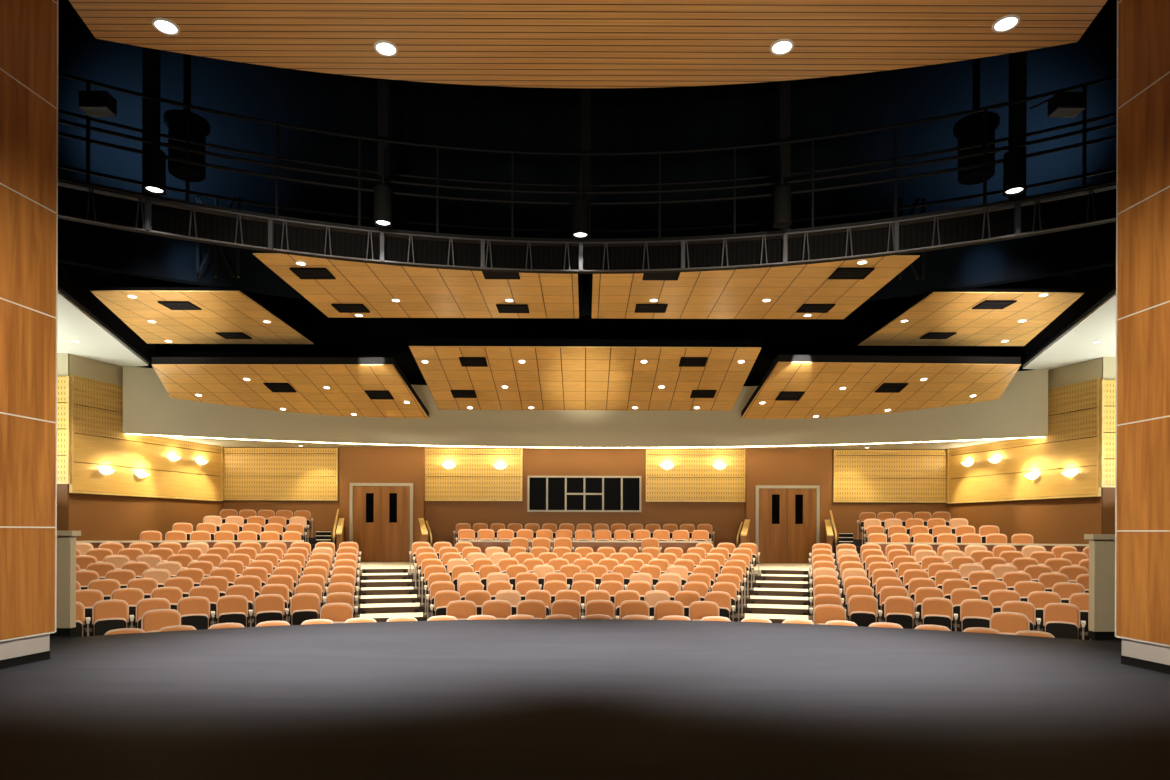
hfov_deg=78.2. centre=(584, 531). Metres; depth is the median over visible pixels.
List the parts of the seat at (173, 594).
backrest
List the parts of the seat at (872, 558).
backrest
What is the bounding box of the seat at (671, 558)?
[657,553,676,565]
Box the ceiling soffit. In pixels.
[69,0,1106,87]
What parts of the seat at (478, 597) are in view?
backrest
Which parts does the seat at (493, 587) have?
backrest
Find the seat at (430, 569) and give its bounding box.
[421,565,446,604]
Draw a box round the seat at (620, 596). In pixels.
[614,590,639,618]
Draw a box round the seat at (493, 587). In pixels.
[487,581,511,599]
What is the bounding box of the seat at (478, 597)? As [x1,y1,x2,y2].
[465,590,490,614]
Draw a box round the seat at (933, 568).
[928,563,952,580]
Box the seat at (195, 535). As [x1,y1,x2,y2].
[190,531,210,539]
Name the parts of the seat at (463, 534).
backrest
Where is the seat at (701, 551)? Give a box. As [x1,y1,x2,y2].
[687,547,705,559]
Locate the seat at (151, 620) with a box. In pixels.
[141,609,180,632]
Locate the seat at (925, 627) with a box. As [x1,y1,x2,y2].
[915,625,950,630]
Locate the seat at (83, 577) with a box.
[76,570,98,589]
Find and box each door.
[349,483,412,561]
[755,485,819,562]
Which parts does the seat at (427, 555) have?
backrest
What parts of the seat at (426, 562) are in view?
backrest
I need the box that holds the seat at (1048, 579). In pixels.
[1038,573,1068,591]
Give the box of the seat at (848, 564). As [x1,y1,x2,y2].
[840,561,863,586]
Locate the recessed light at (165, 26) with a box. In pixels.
[152,17,179,35]
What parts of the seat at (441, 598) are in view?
backrest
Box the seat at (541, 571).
[533,565,554,589]
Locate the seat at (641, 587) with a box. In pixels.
[627,581,650,600]
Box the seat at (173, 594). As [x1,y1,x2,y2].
[150,587,182,609]
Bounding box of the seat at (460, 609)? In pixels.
[446,600,476,619]
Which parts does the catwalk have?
rail post, truss post, hanger post, cylinder downlight, stem, rail post, truss post, rail post, rail post, truss post, cylinder downlight, stem, hanger post, rail post, truss post, rail post, cylinder downlight, stem, truss post, rail post, hanger post, guard rail, guard rail, guard rail, guard rail, guard rail, rail post, truss post, rail post, cylinder downlight, stem, hanger post, truss post, rail post, rail post, truss post, rail post, cylinder downlight, stem, truss post, hanger post, rail post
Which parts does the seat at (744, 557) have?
backrest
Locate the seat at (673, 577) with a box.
[658,573,683,590]
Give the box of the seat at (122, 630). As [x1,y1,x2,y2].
[104,628,145,634]
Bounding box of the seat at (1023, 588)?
[1014,581,1044,601]
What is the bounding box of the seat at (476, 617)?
[467,615,496,619]
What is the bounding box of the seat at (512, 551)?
[508,547,525,558]
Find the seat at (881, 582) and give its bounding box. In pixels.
[876,577,901,608]
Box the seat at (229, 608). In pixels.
[216,595,252,626]
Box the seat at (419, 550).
[413,547,434,580]
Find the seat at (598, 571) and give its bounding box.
[586,565,607,589]
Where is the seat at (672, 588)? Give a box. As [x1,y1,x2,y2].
[655,581,678,600]
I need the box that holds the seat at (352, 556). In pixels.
[336,553,359,588]
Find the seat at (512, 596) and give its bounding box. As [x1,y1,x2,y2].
[495,590,520,614]
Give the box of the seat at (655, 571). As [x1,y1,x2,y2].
[639,565,660,589]
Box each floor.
[0,619,1169,779]
[85,573,1087,639]
[304,537,887,565]
[357,562,836,574]
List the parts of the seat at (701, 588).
backrest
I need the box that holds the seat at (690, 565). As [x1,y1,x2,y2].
[674,559,694,575]
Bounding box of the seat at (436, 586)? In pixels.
[426,581,454,619]
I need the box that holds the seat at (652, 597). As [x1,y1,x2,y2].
[644,590,669,616]
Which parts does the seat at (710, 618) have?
backrest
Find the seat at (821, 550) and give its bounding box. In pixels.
[809,548,834,582]
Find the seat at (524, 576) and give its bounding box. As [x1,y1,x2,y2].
[515,572,541,589]
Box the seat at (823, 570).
[809,567,840,596]
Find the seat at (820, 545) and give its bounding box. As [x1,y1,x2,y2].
[809,543,834,564]
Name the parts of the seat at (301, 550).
backrest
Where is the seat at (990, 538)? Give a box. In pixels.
[986,534,1006,542]
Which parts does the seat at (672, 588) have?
backrest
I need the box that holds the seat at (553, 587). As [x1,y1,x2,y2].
[543,580,567,603]
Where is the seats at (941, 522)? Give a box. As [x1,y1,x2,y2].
[172,509,999,546]
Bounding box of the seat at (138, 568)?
[121,562,149,577]
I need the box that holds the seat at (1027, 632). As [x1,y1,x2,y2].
[1014,630,1054,637]
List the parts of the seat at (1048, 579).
backrest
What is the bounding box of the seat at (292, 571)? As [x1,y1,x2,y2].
[273,567,298,587]
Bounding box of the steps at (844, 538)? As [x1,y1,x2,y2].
[839,533,852,543]
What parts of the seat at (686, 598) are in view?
backrest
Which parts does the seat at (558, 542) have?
backrest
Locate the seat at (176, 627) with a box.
[157,625,195,631]
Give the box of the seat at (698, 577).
[687,573,711,591]
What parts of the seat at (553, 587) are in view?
backrest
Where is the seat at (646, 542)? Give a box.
[639,538,661,552]
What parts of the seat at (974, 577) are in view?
backrest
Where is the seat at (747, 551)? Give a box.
[733,548,754,581]
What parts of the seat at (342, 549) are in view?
backrest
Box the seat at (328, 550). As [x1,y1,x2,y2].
[312,547,335,569]
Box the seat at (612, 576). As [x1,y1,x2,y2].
[601,572,626,589]
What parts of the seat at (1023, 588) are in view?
backrest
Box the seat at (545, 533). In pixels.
[536,529,554,540]
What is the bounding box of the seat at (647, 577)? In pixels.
[630,573,654,590]
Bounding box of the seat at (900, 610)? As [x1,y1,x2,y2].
[884,596,918,628]
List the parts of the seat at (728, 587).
backrest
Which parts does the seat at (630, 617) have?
backrest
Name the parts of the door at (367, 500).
glass pane, glass pane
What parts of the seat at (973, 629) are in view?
backrest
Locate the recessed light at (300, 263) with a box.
[295,261,306,265]
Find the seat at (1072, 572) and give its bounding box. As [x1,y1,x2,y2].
[1059,566,1088,582]
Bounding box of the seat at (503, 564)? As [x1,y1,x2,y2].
[498,558,518,572]
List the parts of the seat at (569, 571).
backrest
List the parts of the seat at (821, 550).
backrest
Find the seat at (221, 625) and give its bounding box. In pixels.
[208,623,243,628]
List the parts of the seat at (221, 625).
backrest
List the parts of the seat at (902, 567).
backrest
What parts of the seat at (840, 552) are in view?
backrest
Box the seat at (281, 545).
[265,542,286,555]
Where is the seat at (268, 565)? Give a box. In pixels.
[249,560,272,577]
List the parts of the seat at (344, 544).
backrest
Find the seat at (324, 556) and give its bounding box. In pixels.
[310,553,333,577]
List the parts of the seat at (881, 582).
backrest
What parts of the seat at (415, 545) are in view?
backrest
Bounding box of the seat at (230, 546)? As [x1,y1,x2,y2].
[213,542,235,553]
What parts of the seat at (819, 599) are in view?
backrest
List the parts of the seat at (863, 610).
seat, backrest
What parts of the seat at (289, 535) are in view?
backrest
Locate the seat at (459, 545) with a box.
[455,542,472,554]
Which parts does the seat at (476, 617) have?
backrest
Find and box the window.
[527,476,640,511]
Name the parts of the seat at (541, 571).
backrest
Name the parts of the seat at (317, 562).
backrest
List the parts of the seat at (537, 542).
backrest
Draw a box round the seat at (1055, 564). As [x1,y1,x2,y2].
[1044,558,1071,572]
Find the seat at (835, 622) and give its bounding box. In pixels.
[824,620,856,625]
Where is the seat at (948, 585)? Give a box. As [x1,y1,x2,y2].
[942,579,970,599]
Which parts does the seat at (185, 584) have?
backrest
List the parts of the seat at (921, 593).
backrest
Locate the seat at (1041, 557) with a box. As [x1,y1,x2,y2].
[1030,551,1055,564]
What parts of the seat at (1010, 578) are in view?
backrest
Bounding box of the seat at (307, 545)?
[290,542,311,560]
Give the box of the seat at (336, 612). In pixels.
[320,603,352,622]
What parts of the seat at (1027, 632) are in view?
backrest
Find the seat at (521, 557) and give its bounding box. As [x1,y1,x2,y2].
[515,552,533,564]
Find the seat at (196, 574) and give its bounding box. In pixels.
[176,568,203,586]
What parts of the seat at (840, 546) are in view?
backrest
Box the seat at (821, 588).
[809,584,843,613]
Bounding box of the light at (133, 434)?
[133,434,1039,447]
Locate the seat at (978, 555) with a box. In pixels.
[970,550,993,563]
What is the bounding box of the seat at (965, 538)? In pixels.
[961,533,981,542]
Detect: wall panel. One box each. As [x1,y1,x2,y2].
[57,376,70,483]
[69,374,222,500]
[223,447,338,500]
[425,448,522,500]
[646,449,744,501]
[833,449,946,502]
[947,378,1101,503]
[1099,379,1115,486]
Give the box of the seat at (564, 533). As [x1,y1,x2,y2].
[556,529,574,540]
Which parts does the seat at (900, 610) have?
seat, backrest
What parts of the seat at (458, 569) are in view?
backrest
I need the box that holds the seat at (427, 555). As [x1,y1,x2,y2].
[414,552,437,587]
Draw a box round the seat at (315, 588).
[294,583,325,606]
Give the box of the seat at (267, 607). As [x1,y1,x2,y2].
[254,594,288,626]
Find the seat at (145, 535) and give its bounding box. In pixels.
[140,531,161,540]
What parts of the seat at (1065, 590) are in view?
backrest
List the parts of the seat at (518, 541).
backrest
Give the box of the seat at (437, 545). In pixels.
[433,542,451,558]
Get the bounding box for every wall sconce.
[98,469,114,474]
[135,473,148,477]
[167,456,180,460]
[196,460,207,464]
[443,464,454,468]
[494,465,506,468]
[660,465,673,468]
[713,465,725,468]
[961,462,972,465]
[988,458,1001,462]
[1024,474,1039,478]
[1062,472,1077,476]
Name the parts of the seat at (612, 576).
backrest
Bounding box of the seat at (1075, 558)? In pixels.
[1061,552,1087,565]
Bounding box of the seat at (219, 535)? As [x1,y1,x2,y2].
[214,531,233,539]
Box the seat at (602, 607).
[585,600,618,618]
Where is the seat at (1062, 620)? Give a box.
[1043,603,1085,639]
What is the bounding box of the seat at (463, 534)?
[456,529,477,542]
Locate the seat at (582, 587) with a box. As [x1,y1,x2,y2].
[571,581,594,612]
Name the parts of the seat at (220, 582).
backrest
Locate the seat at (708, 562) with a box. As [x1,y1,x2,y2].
[699,559,719,582]
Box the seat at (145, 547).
[129,542,152,554]
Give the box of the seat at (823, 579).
[810,575,841,606]
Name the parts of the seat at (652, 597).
backrest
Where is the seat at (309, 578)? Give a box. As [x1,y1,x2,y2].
[299,574,327,605]
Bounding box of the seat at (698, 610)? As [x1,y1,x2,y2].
[689,601,718,620]
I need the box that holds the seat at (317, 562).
[306,559,331,586]
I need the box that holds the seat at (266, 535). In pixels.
[260,531,279,539]
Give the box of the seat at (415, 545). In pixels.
[409,542,430,573]
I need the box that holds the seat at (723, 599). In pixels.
[705,591,734,621]
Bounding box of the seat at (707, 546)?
[695,543,713,554]
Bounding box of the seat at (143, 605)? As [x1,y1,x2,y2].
[136,598,170,628]
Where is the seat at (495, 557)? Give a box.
[491,552,510,565]
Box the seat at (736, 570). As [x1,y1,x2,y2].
[721,566,745,605]
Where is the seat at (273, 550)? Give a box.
[261,547,282,562]
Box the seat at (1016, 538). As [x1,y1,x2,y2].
[1011,534,1032,543]
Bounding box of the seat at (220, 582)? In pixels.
[200,576,227,596]
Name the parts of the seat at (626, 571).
backrest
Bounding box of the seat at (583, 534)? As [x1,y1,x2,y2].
[575,529,593,540]
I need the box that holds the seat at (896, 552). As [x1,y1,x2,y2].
[888,549,909,568]
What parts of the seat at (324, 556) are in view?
backrest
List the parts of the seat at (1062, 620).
seat, backrest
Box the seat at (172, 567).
[155,561,181,577]
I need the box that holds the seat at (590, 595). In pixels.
[585,590,609,605]
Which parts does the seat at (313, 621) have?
backrest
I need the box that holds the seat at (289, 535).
[282,531,303,541]
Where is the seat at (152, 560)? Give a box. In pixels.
[135,554,161,568]
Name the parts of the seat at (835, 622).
backrest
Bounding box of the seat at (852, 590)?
[846,585,877,614]
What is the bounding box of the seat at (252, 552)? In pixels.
[234,547,256,560]
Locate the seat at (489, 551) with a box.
[485,547,503,558]
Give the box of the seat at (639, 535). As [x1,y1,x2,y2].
[634,530,649,540]
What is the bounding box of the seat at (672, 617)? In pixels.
[661,615,689,619]
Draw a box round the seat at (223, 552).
[206,547,229,560]
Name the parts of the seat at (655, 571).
backrest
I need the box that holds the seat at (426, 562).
[418,559,441,596]
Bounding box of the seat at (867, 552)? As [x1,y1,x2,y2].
[862,549,882,569]
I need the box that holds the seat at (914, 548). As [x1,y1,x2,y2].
[911,544,932,556]
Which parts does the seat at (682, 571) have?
backrest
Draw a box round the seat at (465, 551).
[462,547,480,559]
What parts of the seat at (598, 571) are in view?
backrest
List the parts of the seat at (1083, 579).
backrest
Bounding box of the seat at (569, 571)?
[560,565,580,589]
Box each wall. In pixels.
[46,531,80,635]
[57,353,68,530]
[58,262,155,364]
[68,354,223,540]
[76,540,302,549]
[123,366,1047,447]
[224,447,946,556]
[336,518,343,549]
[340,447,425,542]
[418,518,427,541]
[458,540,711,553]
[741,519,749,542]
[745,448,831,543]
[825,520,832,546]
[867,542,1088,555]
[947,357,1101,543]
[1016,266,1115,367]
[1084,534,1121,639]
[1102,357,1115,533]
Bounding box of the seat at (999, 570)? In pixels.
[991,564,1017,580]
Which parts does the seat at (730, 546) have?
backrest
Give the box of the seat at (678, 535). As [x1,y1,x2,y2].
[672,530,691,540]
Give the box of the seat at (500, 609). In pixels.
[482,600,511,619]
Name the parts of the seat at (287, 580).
backrest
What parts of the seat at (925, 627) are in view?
backrest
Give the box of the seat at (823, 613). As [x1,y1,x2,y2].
[810,604,845,624]
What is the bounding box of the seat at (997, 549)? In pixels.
[992,545,1015,556]
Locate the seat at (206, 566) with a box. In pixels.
[187,561,213,576]
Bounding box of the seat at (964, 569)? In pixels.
[959,563,984,579]
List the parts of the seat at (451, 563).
backrest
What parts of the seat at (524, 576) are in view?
backrest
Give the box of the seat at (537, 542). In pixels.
[532,537,552,552]
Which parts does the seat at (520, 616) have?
backrest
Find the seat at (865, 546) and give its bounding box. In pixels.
[860,544,883,562]
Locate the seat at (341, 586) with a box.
[327,582,357,611]
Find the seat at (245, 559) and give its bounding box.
[227,554,250,568]
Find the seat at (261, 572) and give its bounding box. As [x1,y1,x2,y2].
[242,567,267,586]
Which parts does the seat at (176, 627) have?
backrest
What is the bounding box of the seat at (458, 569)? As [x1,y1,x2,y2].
[452,565,473,590]
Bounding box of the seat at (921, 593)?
[914,587,943,621]
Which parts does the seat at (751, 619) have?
backrest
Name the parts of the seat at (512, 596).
backrest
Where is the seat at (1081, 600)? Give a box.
[1069,593,1088,631]
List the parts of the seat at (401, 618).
backrest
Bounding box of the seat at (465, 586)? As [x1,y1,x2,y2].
[459,581,482,599]
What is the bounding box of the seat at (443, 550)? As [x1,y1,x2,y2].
[439,547,457,560]
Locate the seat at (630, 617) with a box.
[622,615,651,619]
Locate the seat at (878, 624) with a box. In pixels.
[868,622,902,627]
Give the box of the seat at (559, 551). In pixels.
[552,547,570,558]
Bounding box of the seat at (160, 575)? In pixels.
[141,569,170,586]
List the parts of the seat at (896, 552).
backrest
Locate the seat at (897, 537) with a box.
[891,533,909,542]
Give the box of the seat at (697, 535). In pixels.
[692,530,710,540]
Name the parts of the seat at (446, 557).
backrest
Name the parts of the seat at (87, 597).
backrest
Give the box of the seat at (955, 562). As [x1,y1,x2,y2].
[950,556,974,570]
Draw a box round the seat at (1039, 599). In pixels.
[1027,591,1060,628]
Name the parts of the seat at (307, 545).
backrest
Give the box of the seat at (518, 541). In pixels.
[508,537,530,552]
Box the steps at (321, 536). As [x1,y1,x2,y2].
[316,531,330,542]
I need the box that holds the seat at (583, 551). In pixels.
[575,547,592,558]
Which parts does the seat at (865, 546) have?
backrest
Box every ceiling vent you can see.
[158,301,201,309]
[215,332,251,338]
[263,383,296,391]
[289,268,335,278]
[331,304,369,312]
[364,390,393,399]
[451,390,476,397]
[459,357,487,366]
[482,271,519,278]
[496,304,528,312]
[635,304,667,312]
[642,272,680,280]
[679,357,707,366]
[690,390,716,397]
[775,391,804,400]
[796,304,834,312]
[828,268,874,278]
[875,383,908,392]
[920,332,956,338]
[972,300,1016,308]
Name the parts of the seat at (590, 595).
backrest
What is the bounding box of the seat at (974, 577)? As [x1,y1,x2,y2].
[968,571,995,589]
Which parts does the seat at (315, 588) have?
backrest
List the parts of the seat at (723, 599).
backrest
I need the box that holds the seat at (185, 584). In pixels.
[164,577,193,597]
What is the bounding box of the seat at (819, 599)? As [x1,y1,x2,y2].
[809,594,845,619]
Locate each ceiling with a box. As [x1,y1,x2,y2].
[57,290,147,366]
[59,0,1116,106]
[129,275,1042,353]
[138,351,1032,385]
[150,435,1019,449]
[1023,292,1115,369]
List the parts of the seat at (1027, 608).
backrest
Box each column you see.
[0,0,58,668]
[1115,0,1169,673]
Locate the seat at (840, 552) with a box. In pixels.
[836,549,860,571]
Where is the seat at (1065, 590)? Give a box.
[1052,582,1087,632]
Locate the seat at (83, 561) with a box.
[76,555,96,569]
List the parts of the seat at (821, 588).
backrest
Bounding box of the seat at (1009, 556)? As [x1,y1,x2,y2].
[999,551,1023,564]
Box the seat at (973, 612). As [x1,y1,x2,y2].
[960,599,992,631]
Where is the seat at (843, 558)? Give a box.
[838,555,863,578]
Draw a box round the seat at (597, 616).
[583,614,611,618]
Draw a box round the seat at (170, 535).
[165,531,186,540]
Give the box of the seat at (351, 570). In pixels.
[332,566,359,606]
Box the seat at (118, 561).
[103,555,129,569]
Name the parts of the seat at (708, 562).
backrest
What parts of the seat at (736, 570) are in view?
backrest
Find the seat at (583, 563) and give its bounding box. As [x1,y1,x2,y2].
[573,558,593,571]
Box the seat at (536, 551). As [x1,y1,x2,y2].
[530,547,548,558]
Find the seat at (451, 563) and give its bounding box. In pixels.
[447,558,467,581]
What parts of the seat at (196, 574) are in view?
backrest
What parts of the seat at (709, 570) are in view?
backrest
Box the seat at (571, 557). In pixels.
[562,552,581,564]
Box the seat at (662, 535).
[653,530,671,540]
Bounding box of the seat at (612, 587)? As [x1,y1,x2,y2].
[599,581,622,602]
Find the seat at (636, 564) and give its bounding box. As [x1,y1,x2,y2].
[623,559,643,572]
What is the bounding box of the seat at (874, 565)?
[868,562,891,586]
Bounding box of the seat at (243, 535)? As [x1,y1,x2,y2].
[237,531,256,539]
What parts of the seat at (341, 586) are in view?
backrest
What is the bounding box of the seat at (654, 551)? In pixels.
[642,547,660,558]
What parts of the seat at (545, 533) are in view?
backrest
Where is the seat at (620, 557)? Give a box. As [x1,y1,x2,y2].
[609,553,628,564]
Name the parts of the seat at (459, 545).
backrest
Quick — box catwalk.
[58,47,1116,273]
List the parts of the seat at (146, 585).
backrest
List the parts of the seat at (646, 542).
backrest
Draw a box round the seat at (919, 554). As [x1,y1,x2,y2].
[914,550,936,563]
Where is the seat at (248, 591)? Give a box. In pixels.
[225,585,254,619]
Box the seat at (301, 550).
[287,547,309,567]
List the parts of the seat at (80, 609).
backrest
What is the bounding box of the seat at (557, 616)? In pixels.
[545,614,573,618]
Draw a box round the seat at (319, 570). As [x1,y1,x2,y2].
[303,566,329,594]
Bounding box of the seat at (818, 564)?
[809,561,838,584]
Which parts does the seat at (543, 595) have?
backrest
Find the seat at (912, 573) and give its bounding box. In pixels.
[903,569,928,589]
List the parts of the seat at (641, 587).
backrest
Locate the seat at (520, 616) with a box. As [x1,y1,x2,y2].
[506,614,534,618]
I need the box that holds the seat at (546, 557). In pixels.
[539,552,557,564]
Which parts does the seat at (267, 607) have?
seat, backrest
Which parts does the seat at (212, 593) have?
backrest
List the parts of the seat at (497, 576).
backrest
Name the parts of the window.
pane, pane, pane, pane, pane, pane, pane, pane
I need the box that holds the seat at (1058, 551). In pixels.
[1051,546,1076,557]
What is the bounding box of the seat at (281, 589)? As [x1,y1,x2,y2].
[260,584,290,617]
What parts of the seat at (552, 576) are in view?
backrest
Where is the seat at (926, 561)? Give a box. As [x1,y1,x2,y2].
[921,556,944,571]
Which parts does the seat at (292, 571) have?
backrest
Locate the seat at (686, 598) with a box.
[674,591,699,617]
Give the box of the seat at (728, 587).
[712,582,739,621]
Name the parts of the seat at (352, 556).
backrest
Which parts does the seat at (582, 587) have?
backrest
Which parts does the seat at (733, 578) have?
backrest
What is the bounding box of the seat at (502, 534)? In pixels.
[497,529,513,539]
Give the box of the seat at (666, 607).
[654,600,683,619]
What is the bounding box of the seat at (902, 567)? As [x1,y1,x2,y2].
[898,562,921,586]
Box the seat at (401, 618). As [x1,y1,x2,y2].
[386,616,417,621]
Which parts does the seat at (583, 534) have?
backrest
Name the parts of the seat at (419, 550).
backrest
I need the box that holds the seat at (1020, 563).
[1012,558,1038,571]
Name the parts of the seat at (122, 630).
backrest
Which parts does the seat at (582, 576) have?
backrest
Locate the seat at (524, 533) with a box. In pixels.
[517,529,532,539]
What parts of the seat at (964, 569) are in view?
backrest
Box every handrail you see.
[333,509,338,544]
[426,521,431,546]
[736,522,742,547]
[830,510,836,546]
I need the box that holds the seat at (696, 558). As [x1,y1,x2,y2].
[681,553,700,566]
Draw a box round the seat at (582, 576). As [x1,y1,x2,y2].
[573,572,598,589]
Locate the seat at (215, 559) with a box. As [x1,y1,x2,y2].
[197,554,221,567]
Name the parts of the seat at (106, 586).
backrest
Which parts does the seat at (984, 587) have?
backrest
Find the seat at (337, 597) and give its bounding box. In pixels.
[325,592,357,617]
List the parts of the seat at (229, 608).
seat, backrest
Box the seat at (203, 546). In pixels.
[186,542,208,553]
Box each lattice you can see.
[196,195,240,277]
[881,197,924,279]
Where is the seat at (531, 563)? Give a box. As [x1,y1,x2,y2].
[523,558,543,572]
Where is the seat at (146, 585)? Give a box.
[127,578,157,598]
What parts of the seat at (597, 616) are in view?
backrest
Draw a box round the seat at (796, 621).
[782,619,813,623]
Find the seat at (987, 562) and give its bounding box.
[981,557,1005,571]
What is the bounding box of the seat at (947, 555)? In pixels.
[942,550,964,563]
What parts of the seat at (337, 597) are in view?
backrest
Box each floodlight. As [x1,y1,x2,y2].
[78,91,116,116]
[1030,92,1085,117]
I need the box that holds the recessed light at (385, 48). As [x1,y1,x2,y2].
[374,40,397,56]
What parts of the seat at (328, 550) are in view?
backrest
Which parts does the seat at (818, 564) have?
backrest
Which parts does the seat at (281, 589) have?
backrest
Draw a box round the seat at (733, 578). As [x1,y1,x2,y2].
[717,574,743,615]
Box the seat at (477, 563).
[473,558,493,573]
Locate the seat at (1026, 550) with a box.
[1021,545,1045,557]
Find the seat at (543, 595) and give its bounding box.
[525,590,551,616]
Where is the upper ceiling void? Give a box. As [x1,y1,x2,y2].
[58,3,1116,315]
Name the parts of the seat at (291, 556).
backrest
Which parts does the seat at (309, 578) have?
backrest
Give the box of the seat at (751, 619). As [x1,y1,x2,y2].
[741,617,771,622]
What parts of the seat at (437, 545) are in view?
backrest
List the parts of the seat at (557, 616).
backrest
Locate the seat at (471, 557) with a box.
[467,552,486,566]
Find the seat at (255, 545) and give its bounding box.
[240,542,260,554]
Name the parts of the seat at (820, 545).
backrest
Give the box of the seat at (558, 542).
[554,537,573,552]
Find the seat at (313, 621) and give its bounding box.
[301,619,333,624]
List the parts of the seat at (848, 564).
backrest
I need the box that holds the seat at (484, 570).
[479,565,500,590]
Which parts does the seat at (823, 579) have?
backrest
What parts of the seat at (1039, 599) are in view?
backrest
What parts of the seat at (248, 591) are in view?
backrest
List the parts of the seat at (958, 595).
backrest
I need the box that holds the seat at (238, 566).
[218,560,243,576]
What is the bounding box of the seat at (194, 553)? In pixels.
[178,548,201,560]
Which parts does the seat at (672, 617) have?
backrest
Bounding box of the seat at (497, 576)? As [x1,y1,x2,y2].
[486,572,512,590]
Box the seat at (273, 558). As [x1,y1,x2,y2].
[255,553,277,569]
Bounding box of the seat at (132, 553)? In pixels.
[118,548,143,561]
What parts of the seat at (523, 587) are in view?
backrest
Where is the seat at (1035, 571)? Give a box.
[1024,565,1052,581]
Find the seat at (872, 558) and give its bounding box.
[865,555,887,577]
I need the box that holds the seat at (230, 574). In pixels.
[210,567,236,586]
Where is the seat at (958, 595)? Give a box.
[950,588,980,623]
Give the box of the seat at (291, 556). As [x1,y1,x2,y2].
[283,553,304,574]
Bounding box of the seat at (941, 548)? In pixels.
[937,544,959,556]
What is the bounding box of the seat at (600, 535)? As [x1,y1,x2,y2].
[595,529,613,540]
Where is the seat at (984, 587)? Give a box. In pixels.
[977,580,1006,599]
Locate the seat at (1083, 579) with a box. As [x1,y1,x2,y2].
[1076,574,1088,592]
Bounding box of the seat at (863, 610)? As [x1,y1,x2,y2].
[848,595,881,626]
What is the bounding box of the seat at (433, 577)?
[424,573,450,614]
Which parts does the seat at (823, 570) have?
backrest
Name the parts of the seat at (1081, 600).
backrest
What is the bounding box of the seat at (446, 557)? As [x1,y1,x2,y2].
[442,552,461,569]
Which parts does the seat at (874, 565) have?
backrest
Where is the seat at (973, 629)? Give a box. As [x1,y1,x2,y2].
[963,627,1000,633]
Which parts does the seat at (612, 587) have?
backrest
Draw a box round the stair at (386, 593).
[360,568,422,621]
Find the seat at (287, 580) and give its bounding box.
[267,575,294,606]
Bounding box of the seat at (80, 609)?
[50,602,89,638]
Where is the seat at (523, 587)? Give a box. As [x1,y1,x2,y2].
[515,580,539,600]
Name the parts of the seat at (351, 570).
backrest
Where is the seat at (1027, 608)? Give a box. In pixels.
[1001,601,1040,630]
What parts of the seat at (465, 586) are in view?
backrest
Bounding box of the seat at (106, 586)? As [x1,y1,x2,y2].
[87,579,119,599]
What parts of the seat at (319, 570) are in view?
backrest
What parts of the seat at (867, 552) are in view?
backrest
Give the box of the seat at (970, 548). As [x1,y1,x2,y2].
[964,545,987,556]
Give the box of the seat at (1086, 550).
[1083,546,1088,558]
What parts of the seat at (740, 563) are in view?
backrest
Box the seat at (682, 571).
[666,565,687,590]
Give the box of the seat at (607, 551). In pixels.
[597,547,615,558]
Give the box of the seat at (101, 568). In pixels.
[86,562,115,578]
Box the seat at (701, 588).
[683,581,707,600]
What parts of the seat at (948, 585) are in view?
backrest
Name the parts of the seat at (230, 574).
backrest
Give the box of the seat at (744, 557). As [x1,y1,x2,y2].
[730,553,752,589]
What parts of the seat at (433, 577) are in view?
backrest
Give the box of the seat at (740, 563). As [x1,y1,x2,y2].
[725,560,748,597]
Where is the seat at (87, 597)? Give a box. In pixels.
[76,589,103,627]
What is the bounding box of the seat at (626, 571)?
[613,565,633,589]
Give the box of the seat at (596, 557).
[586,553,604,564]
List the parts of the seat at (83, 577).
backrest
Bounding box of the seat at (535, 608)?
[516,600,545,618]
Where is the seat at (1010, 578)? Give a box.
[1002,572,1031,590]
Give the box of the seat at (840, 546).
[836,544,858,555]
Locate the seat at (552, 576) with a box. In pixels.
[544,572,569,589]
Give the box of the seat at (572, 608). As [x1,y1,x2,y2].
[551,600,584,618]
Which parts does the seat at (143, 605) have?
backrest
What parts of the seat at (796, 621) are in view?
backrest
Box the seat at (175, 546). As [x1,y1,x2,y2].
[158,542,181,554]
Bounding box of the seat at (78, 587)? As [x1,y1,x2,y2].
[76,581,85,629]
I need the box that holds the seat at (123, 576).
[105,569,135,588]
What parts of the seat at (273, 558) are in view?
backrest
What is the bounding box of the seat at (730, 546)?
[717,543,735,559]
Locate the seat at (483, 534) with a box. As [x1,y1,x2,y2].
[478,529,496,539]
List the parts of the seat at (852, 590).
backrest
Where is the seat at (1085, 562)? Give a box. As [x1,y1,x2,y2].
[1078,559,1088,570]
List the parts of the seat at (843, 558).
backrest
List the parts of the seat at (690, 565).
backrest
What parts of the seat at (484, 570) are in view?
backrest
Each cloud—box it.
[90,287,313,343]
[152,357,428,418]
[253,250,578,317]
[409,339,760,410]
[592,252,919,318]
[741,355,1020,418]
[858,288,1083,345]
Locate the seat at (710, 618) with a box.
[700,616,730,620]
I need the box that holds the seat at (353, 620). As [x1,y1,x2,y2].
[344,617,376,622]
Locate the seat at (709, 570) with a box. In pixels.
[693,566,716,590]
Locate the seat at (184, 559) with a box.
[167,554,192,568]
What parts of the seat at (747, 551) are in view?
backrest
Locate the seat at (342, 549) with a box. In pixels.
[337,547,360,568]
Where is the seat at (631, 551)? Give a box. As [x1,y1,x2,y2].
[619,547,637,558]
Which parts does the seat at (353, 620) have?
backrest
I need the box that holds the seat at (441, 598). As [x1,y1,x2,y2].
[430,590,460,616]
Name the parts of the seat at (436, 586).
backrest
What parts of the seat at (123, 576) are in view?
backrest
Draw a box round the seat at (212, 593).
[189,586,219,621]
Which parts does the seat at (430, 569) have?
backrest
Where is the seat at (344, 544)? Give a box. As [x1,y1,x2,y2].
[339,542,360,574]
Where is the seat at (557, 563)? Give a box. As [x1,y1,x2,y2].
[548,558,568,571]

